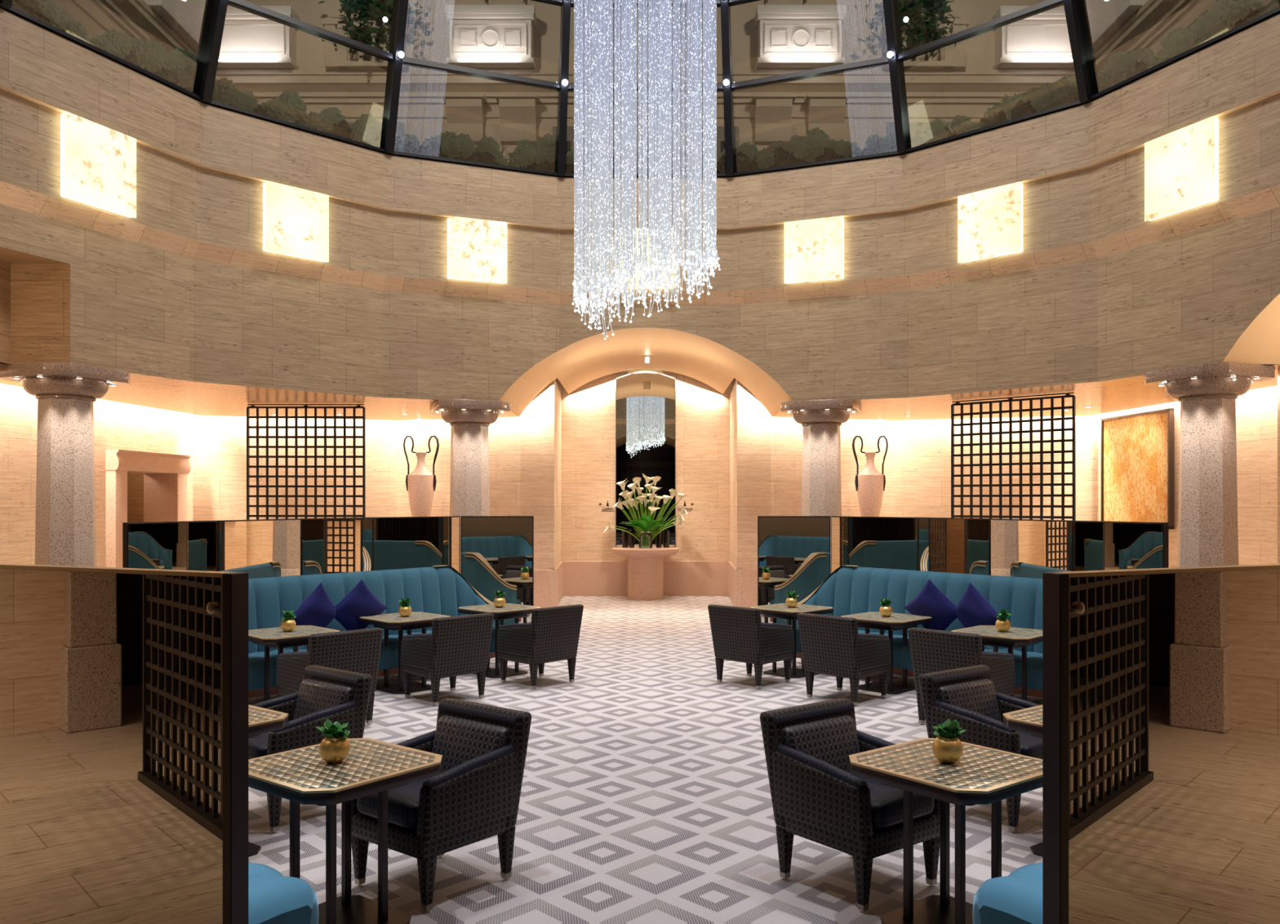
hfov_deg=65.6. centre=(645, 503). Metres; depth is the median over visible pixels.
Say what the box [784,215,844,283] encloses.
panel
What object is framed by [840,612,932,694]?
table
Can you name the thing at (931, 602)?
cushion
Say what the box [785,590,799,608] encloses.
potted plant
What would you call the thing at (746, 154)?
hydrangea
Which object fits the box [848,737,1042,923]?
table
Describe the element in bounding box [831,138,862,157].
hydrangea
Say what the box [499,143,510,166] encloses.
bonsai tree
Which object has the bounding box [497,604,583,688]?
armchair
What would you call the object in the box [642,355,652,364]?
emergency light
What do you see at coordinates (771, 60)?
strip light
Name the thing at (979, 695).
cushion
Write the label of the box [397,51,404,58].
dome lamp
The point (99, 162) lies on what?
panel
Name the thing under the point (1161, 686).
wall
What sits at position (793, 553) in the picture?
mirror
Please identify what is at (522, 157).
hydrangea
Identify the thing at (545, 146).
hydrangea
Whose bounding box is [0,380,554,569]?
wall
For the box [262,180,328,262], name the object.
panel
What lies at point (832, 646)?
armchair
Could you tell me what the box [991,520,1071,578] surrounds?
mirror
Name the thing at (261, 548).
mirror
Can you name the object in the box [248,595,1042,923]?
floor
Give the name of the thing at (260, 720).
table
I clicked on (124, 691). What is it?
wall
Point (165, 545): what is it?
mirror
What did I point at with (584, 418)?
wall
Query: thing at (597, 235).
chandelier
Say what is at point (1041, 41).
stone panel
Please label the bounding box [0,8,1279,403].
wall
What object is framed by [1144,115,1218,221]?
panel
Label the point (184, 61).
hydrangea
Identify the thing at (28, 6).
hydrangea
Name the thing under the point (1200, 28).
hydrangea
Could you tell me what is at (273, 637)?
table
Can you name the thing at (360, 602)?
cushion
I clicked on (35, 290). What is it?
wall
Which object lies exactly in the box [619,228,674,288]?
panel
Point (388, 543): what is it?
mirror
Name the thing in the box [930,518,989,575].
mirror
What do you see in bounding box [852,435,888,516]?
urn
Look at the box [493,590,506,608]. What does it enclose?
potted plant
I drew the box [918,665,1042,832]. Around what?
armchair
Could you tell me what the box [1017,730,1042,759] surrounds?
seat cushion
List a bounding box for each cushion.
[248,731,270,759]
[291,582,336,627]
[293,678,352,719]
[334,579,386,631]
[356,772,443,828]
[431,715,509,772]
[782,715,860,772]
[847,772,934,828]
[903,578,956,631]
[937,678,1001,721]
[955,582,999,627]
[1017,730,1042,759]
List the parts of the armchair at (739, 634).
leg, backrest, leg, seat, leg, arm, leg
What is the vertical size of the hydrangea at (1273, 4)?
0.613 m
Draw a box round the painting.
[1101,408,1174,528]
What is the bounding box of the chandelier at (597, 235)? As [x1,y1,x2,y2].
[572,0,719,339]
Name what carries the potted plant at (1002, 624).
on the table at (1015, 637)
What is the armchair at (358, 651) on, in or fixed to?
on the floor
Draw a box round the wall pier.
[1277,364,1279,564]
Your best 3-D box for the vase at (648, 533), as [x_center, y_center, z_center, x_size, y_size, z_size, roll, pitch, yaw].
[0.000,0.720,19.520,0.270,0.335,0.270,0,0,0]
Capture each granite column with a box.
[0,362,129,566]
[429,399,510,573]
[781,399,861,573]
[1144,362,1275,567]
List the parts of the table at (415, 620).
leg, leg, under frame, plate, leg, leg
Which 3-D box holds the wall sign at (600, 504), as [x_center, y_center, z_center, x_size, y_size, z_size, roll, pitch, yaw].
[-0.805,0.054,20.244,0.320,0.218,0.008,0,0,0]
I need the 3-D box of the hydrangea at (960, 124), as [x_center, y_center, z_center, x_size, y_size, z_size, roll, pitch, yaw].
[4.581,-5.220,14.039,0.589,0.533,0.422,0,0,33]
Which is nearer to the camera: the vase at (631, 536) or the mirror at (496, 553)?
the mirror at (496, 553)
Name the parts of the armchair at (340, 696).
leg, arm, arm, backrest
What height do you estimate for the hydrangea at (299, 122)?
0.620 m
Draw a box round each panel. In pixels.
[61,111,136,217]
[217,5,299,69]
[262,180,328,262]
[444,4,537,69]
[447,215,506,283]
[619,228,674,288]
[754,4,846,69]
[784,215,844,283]
[957,181,1022,262]
[991,5,1074,69]
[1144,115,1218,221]
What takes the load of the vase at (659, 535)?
on the pedestal table at (645, 564)
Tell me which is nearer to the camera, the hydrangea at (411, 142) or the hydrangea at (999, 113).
the hydrangea at (999, 113)
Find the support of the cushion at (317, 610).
on the banquette at (433, 589)
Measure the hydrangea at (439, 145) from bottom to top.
0.693 m
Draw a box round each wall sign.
[598,500,612,510]
[677,502,693,510]
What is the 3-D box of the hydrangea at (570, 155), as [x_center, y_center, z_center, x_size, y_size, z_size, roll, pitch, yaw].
[-1.127,-5.253,15.814,0.474,0.600,0.662,0,0,27]
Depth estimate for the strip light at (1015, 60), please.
22.83 m
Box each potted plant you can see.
[280,610,296,631]
[315,719,350,764]
[398,597,411,617]
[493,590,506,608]
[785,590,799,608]
[879,598,893,617]
[932,718,966,764]
[995,608,1011,631]
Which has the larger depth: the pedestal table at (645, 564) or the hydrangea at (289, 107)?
the pedestal table at (645, 564)
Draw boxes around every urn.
[403,435,439,516]
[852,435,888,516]
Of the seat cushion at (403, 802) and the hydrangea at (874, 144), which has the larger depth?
the hydrangea at (874, 144)
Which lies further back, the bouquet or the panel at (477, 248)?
the bouquet
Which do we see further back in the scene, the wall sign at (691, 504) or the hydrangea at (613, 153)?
the wall sign at (691, 504)
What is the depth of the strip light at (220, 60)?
22.83 m
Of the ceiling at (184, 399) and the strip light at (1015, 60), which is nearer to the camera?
the ceiling at (184, 399)
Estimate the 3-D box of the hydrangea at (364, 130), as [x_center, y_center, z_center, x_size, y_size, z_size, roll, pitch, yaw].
[-4.093,-5.267,14.285,0.454,0.603,0.597,0,0,-38]
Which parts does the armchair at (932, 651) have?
leg, backrest, arm, seat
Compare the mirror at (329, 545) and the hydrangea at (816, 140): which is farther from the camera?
the hydrangea at (816, 140)
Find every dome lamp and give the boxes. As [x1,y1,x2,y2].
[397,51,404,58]
[562,79,568,86]
[723,79,728,86]
[887,51,893,58]
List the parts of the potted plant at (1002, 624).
pot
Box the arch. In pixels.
[498,327,792,417]
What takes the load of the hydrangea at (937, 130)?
on the wall at (1186, 299)
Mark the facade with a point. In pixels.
(851, 106)
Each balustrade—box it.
[337,20,409,69]
[881,20,953,69]
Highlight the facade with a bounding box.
[48,0,1270,165]
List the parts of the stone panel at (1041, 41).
moulded frame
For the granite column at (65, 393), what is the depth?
11.07 m
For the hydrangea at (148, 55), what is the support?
on the wall at (1186, 299)
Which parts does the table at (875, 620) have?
leg, leg, plate, under frame, leg, leg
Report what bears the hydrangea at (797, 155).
on the wall at (1186, 299)
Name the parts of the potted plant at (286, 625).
pot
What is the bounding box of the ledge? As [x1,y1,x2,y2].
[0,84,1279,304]
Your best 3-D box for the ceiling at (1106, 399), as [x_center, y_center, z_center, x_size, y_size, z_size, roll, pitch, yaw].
[5.275,-1.520,14.570,6.090,0.001,7.400,0,0,0]
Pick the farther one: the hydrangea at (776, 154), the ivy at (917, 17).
the ivy at (917, 17)
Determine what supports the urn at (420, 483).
attached to the wall at (522, 448)
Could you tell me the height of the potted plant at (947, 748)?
0.197 m
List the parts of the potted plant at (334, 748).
pot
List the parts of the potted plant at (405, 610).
pot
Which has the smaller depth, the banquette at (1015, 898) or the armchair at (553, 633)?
the banquette at (1015, 898)
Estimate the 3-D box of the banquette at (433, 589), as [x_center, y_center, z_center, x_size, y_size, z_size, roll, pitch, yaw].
[-2.950,1.304,10.238,0.757,1.168,3.855,0,0,38]
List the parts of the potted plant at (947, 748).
pot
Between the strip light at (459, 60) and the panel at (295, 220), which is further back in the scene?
the strip light at (459, 60)
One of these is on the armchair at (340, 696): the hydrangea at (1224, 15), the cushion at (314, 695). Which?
the cushion at (314, 695)
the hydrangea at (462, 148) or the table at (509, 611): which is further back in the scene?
the hydrangea at (462, 148)
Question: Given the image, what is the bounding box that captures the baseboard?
[533,560,757,608]
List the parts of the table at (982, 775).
leg, plate, under frame, leg, leg, leg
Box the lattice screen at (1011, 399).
[951,391,1075,520]
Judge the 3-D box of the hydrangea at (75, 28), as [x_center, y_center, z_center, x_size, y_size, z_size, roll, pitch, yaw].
[-6.610,-5.217,11.323,0.584,0.529,0.418,0,0,37]
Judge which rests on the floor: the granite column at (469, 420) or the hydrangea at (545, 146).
the granite column at (469, 420)
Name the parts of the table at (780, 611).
leg, under frame, leg, plate, leg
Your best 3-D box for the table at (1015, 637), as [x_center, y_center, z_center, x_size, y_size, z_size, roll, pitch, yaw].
[3.220,1.522,8.950,0.720,0.731,0.720,0,0,-45]
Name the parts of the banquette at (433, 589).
seat, striped trim, leg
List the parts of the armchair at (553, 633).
leg, arm, seat, leg, leg, backrest, leg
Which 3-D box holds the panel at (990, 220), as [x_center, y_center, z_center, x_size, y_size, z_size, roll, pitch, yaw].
[4.583,-3.720,13.223,0.880,0.910,0.090,0,0,45]
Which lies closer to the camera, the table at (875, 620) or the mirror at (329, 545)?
the table at (875, 620)
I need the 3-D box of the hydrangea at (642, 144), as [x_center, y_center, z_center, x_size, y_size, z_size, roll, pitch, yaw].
[0.144,-5.314,15.846,0.796,0.721,0.570,0,0,-24]
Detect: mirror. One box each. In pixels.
[128,521,217,571]
[218,520,300,578]
[302,518,360,575]
[362,517,459,573]
[461,517,532,625]
[615,373,675,547]
[758,517,829,625]
[831,517,928,573]
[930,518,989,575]
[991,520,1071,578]
[1074,521,1163,571]
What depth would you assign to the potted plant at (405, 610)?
10.08 m
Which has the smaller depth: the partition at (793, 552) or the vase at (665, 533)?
the partition at (793, 552)
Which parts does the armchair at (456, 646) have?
leg, arm, leg, seat, leg, backrest, leg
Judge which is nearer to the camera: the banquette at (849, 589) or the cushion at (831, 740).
the cushion at (831, 740)
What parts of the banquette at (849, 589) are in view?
leg, striped trim, seat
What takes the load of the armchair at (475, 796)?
on the floor
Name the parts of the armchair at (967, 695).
backrest, arm, arm, leg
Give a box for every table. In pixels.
[248,625,340,701]
[248,704,288,857]
[248,737,442,923]
[359,612,449,694]
[457,603,540,678]
[612,546,679,600]
[751,603,833,678]
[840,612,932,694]
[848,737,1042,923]
[951,625,1042,700]
[1002,705,1042,857]
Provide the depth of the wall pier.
11.33 m
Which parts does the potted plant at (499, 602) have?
pot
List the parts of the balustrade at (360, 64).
rail, hand rail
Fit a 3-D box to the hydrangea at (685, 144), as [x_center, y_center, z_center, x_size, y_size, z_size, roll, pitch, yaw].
[0.733,-5.295,15.740,0.528,0.725,0.884,0,0,7]
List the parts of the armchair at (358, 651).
seat, arm, backrest, leg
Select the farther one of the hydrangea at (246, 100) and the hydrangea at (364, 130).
the hydrangea at (364, 130)
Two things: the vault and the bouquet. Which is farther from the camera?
the bouquet
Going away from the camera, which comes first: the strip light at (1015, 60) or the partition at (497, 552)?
the partition at (497, 552)
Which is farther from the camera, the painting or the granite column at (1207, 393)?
the painting
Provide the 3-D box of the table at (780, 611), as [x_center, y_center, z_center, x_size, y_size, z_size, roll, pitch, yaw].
[1.620,1.522,11.020,0.720,0.731,0.720,0,0,-45]
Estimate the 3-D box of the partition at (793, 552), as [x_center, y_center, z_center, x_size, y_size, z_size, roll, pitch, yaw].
[3.361,1.029,11.147,0.872,1.718,5.385,0,0,-35]
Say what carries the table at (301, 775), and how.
on the floor
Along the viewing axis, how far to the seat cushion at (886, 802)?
4.69 m
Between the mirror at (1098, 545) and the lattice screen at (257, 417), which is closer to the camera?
the mirror at (1098, 545)
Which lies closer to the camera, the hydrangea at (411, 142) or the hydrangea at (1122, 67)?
the hydrangea at (1122, 67)
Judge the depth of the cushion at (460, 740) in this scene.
5.09 m
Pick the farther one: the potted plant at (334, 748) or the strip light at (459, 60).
the strip light at (459, 60)
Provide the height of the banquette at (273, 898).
1.168 m
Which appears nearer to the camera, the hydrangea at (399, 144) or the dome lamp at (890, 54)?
the dome lamp at (890, 54)
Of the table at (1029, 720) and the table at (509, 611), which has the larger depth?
the table at (509, 611)
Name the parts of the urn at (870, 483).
handle, handle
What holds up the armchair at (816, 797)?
on the floor
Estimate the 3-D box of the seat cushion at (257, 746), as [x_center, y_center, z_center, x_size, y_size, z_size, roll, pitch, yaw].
[-2.186,1.444,6.011,0.450,0.142,0.570,0,0,39]
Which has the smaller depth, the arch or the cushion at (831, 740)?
the cushion at (831, 740)
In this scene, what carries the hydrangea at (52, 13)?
on the wall at (1186, 299)
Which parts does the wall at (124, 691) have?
rail, post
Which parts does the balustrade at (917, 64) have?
hand rail, rail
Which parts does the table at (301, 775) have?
leg, leg, leg, under frame, plate, leg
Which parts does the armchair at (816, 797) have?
leg, backrest, arm, seat, leg, arm, leg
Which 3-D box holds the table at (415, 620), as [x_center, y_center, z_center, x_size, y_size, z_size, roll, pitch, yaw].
[-2.450,1.522,10.120,0.720,0.731,0.720,0,0,45]
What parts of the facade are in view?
cornice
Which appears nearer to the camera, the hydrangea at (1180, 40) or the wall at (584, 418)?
the hydrangea at (1180, 40)
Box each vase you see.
[622,529,628,547]
[629,532,634,547]
[638,531,652,548]
[656,531,661,547]
[662,530,669,547]
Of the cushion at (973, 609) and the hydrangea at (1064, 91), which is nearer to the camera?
the cushion at (973, 609)
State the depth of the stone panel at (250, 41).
23.03 m
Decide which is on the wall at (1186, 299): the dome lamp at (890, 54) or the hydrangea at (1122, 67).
the hydrangea at (1122, 67)
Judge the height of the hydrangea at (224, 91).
0.567 m
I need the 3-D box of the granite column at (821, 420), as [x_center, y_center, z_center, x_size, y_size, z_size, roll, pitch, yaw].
[2.671,0.191,15.089,1.080,3.418,1.080,0,0,22]
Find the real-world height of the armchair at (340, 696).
0.818 m
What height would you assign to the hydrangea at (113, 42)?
0.582 m
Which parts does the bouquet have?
calla flower, calla flower, calla flower, calla flower, calla flower, stem, calla flower, calla flower, stem, calla flower, stem, calla flower, calla flower, stem, calla flower, stem, calla flower, calla flower, calla flower, stem, calla flower, stem, stem, calla flower, calla flower, stem, calla flower, calla flower, stem, calla flower, calla flower, calla flower, stem, stem, stem, stem, calla flower, calla flower, calla flower, calla flower, calla flower, calla flower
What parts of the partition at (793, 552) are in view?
frame, frame, frame, frame, frame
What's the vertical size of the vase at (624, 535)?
0.350 m
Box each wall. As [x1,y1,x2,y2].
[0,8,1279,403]
[0,246,70,364]
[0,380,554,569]
[0,563,248,923]
[554,369,737,569]
[737,380,1277,569]
[1042,563,1279,923]
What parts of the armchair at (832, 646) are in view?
leg, backrest, leg, seat, leg, arm, leg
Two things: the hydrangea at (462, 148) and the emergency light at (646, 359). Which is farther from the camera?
the emergency light at (646, 359)
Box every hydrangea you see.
[11,0,39,18]
[35,0,71,30]
[62,18,88,41]
[85,28,132,59]
[124,35,168,72]
[150,48,178,85]
[170,47,197,91]
[211,76,239,105]
[230,89,267,115]
[260,89,306,123]
[294,111,306,124]
[300,106,351,139]
[349,113,379,145]
[369,125,407,152]
[401,133,421,154]
[417,130,456,159]
[449,132,478,161]
[475,134,509,166]
[508,138,536,169]
[533,132,557,172]
[565,149,573,173]
[608,153,642,173]
[636,143,657,173]
[684,143,702,173]
[716,146,736,173]
[734,141,759,172]
[755,140,791,168]
[786,134,821,164]
[800,126,844,161]
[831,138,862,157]
[860,133,887,155]
[882,133,915,151]
[924,118,952,143]
[947,114,984,137]
[979,92,1024,127]
[1007,81,1053,119]
[1038,75,1079,109]
[1097,51,1124,91]
[1104,46,1161,84]
[1159,26,1202,62]
[1188,12,1216,42]
[1205,0,1270,36]
[1267,0,1279,11]
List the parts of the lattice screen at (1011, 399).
hanging rail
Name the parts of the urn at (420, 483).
handle, handle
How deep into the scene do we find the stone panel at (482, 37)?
23.03 m
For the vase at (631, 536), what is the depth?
19.65 m
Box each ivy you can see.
[317,0,431,75]
[857,0,956,71]
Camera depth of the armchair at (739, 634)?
10.17 m
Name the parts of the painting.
frame, frame, frame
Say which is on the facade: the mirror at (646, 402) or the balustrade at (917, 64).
the balustrade at (917, 64)
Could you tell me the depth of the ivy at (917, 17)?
22.95 m
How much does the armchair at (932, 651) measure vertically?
0.818 m
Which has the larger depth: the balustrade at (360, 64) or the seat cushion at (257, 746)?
the balustrade at (360, 64)
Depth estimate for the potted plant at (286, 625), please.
8.91 m
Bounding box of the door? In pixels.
[105,449,191,568]
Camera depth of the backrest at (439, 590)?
10.66 m
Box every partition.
[122,515,533,625]
[757,515,1168,625]
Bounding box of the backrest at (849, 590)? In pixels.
[801,566,1042,653]
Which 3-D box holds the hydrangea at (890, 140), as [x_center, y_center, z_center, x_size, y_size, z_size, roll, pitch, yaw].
[3.744,-5.243,14.733,0.420,0.557,0.552,0,0,-11]
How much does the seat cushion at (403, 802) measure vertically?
0.142 m
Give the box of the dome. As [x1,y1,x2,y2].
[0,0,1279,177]
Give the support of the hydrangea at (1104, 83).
on the wall at (1186, 299)
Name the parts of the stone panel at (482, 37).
frame, moulded frame, frame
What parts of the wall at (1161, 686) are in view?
post, rail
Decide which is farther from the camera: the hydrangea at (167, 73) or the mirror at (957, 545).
the hydrangea at (167, 73)
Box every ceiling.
[0,364,518,420]
[772,364,1279,420]
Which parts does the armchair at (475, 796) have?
leg, arm, leg, seat, arm, backrest, leg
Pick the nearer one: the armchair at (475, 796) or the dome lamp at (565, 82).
the armchair at (475, 796)
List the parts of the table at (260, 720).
under frame, plate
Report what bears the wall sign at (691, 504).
attached to the wall at (584, 418)
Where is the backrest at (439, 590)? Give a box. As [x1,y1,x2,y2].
[248,566,489,653]
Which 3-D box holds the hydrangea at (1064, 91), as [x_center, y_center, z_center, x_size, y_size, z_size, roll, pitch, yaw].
[5.448,-5.278,12.935,0.716,0.648,0.513,0,0,-34]
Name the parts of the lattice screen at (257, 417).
hanging rail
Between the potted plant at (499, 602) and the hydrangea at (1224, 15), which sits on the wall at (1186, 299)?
the hydrangea at (1224, 15)
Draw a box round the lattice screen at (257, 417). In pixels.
[246,404,365,519]
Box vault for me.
[1222,293,1279,364]
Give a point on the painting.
(1138, 449)
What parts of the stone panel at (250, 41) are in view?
moulded frame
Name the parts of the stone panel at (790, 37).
frame, moulded frame, frame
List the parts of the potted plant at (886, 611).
pot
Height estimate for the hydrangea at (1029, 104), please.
0.678 m
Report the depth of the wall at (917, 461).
17.68 m
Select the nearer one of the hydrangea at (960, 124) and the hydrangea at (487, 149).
the hydrangea at (960, 124)
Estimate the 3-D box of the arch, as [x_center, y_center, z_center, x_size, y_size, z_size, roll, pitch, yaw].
[0.000,-2.185,17.528,4.460,1.330,5.185,0,0,0]
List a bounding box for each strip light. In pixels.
[217,58,277,61]
[457,58,520,61]
[770,58,834,61]
[1013,58,1072,61]
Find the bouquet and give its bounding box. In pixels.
[603,473,687,546]
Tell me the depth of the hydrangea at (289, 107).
13.55 m
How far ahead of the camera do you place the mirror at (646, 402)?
20.19 m
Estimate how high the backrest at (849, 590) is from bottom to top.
0.870 m
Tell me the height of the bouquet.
1.428 m
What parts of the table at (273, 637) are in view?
leg, under frame, leg, leg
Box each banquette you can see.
[248,564,495,698]
[248,862,319,923]
[795,564,1042,697]
[972,862,1042,923]
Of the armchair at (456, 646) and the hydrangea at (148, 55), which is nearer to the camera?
the armchair at (456, 646)
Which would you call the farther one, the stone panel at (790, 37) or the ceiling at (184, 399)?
the stone panel at (790, 37)
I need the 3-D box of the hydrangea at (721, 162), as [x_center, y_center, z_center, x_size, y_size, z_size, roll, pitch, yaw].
[1.237,-5.284,15.806,0.523,0.662,0.731,0,0,-16]
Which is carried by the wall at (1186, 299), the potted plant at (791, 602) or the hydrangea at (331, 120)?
the hydrangea at (331, 120)
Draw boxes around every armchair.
[248,665,372,832]
[275,627,382,724]
[351,697,531,911]
[400,613,493,705]
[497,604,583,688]
[707,604,794,688]
[760,697,939,911]
[796,613,891,705]
[907,627,1015,724]
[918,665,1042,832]
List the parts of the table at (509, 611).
leg, plate, under frame, leg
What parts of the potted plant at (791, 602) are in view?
pot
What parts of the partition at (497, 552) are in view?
frame, frame, frame, frame, frame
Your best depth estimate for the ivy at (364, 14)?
22.96 m

